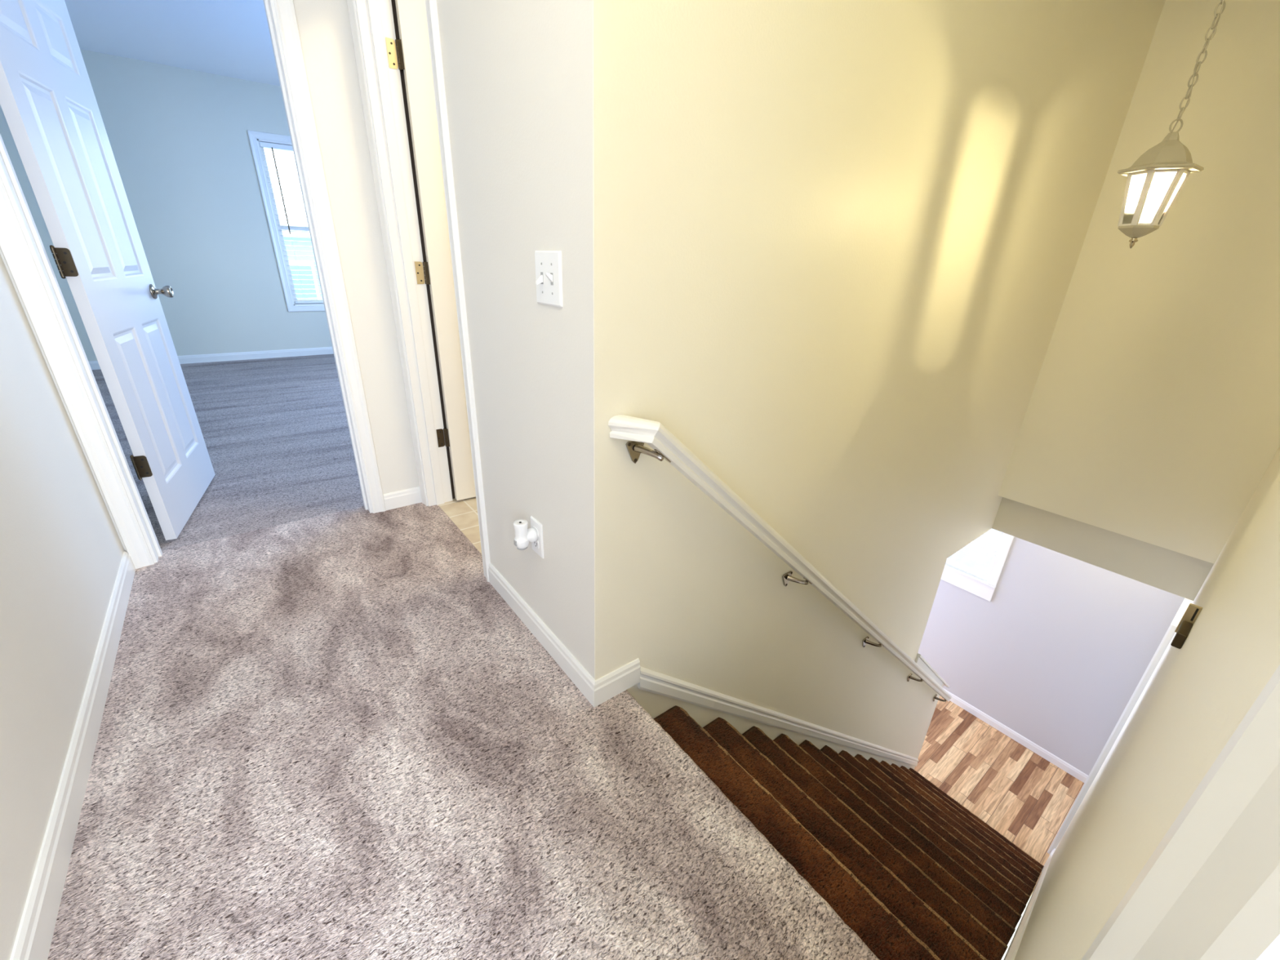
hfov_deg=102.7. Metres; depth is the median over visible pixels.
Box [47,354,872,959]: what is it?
floor
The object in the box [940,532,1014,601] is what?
window
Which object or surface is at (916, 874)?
staircase
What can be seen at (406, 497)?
baseboard
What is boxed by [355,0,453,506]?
trim
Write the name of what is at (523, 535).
air freshener
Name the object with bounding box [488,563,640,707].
baseboard
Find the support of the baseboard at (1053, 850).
attached to the wall at (1197, 695)
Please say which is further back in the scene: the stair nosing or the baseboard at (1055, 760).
the baseboard at (1055, 760)
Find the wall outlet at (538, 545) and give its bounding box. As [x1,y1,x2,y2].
[530,515,543,558]
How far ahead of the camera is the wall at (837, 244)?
1.55 m
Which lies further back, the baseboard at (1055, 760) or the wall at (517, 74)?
the baseboard at (1055, 760)
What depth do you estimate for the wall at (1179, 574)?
2.90 m
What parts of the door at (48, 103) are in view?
knob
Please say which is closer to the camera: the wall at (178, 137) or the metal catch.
the metal catch
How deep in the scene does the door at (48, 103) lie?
1.95 m
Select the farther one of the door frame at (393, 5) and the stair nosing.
the door frame at (393, 5)
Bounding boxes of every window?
[247,129,324,311]
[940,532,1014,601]
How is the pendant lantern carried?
hanging from the ceiling
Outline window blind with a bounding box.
[258,141,323,303]
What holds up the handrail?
attached to the wall at (837, 244)
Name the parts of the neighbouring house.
pane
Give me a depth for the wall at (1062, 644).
4.35 m
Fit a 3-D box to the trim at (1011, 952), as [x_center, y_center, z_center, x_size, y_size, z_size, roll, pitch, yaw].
[1.723,1.782,2.225,3.100,2.786,0.013,-15,29,-35]
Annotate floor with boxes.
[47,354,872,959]
[914,695,1084,901]
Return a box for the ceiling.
[64,0,279,86]
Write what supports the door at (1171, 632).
in the wall at (1197, 695)
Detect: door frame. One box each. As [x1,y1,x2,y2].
[0,0,386,568]
[391,0,455,498]
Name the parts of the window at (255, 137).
sash, sash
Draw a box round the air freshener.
[513,519,537,550]
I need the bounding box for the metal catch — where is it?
[1170,603,1202,648]
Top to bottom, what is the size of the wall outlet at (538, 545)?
0.114 m
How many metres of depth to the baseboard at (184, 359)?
5.71 m
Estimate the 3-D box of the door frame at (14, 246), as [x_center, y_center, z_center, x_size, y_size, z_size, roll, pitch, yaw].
[-1.591,-0.744,1.856,0.900,2.108,0.134,-15,29,-35]
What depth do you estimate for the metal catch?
1.23 m
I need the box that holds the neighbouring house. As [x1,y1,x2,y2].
[282,231,322,299]
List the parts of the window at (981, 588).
sash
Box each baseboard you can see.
[9,551,135,959]
[88,346,333,369]
[382,486,422,510]
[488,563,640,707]
[944,688,1088,782]
[1041,848,1055,871]
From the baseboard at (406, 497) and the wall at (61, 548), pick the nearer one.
the wall at (61, 548)
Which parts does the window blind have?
ladder cord, rail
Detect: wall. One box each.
[0,0,419,551]
[0,48,332,360]
[0,253,124,959]
[436,0,594,678]
[592,0,1165,769]
[917,537,1184,775]
[991,497,1213,600]
[1001,445,1279,959]
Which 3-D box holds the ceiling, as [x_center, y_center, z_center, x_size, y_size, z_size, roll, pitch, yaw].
[-2.670,-3.153,3.272,4.350,0.045,4.847,-15,29,-35]
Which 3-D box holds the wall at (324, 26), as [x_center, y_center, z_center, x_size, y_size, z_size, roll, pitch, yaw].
[-1.213,-1.138,2.005,4.350,2.740,0.115,-15,29,-35]
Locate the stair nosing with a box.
[623,689,879,959]
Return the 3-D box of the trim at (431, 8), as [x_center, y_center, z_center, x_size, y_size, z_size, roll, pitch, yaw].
[-0.799,-0.718,1.860,0.016,2.108,0.848,-15,29,-35]
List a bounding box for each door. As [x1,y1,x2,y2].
[0,0,215,540]
[385,0,475,500]
[1047,598,1191,853]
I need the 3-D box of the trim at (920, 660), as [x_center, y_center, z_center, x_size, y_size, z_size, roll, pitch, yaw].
[2.063,1.350,3.697,0.877,0.796,0.155,-15,29,-35]
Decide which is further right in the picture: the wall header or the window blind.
the wall header
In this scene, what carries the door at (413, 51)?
in the door frame at (393, 5)
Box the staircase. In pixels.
[653,705,1044,959]
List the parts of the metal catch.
plate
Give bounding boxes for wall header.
[998,0,1279,564]
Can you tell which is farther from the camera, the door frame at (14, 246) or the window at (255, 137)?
the window at (255, 137)
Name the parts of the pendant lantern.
glass pane, bulb, frame, glass pane, glass pane, cord, chain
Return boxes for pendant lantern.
[1117,0,1225,248]
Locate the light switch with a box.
[534,250,563,307]
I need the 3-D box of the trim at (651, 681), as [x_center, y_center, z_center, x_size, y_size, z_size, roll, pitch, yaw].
[1.161,1.479,2.909,3.042,2.735,0.013,-15,29,-35]
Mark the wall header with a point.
(1152, 416)
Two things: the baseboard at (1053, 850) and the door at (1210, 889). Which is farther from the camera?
the baseboard at (1053, 850)
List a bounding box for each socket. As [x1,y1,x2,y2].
[533,540,538,548]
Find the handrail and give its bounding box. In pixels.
[608,414,951,702]
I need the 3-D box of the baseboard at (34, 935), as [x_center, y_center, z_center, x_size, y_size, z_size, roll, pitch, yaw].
[-1.143,0.739,1.000,0.012,0.083,2.626,-15,29,-35]
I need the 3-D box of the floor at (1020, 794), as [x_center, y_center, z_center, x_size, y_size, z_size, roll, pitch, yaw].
[0.416,2.527,4.274,5.641,0.050,4.200,-15,29,-35]
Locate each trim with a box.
[346,0,490,582]
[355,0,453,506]
[637,666,918,766]
[915,653,949,688]
[1003,855,1052,959]
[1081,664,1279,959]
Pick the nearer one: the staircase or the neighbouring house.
the staircase
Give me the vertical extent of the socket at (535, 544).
0.028 m
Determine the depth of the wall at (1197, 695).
0.51 m
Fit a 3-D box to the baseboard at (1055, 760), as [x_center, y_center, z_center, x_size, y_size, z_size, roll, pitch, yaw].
[2.581,1.886,5.783,0.012,0.083,4.030,-15,29,-35]

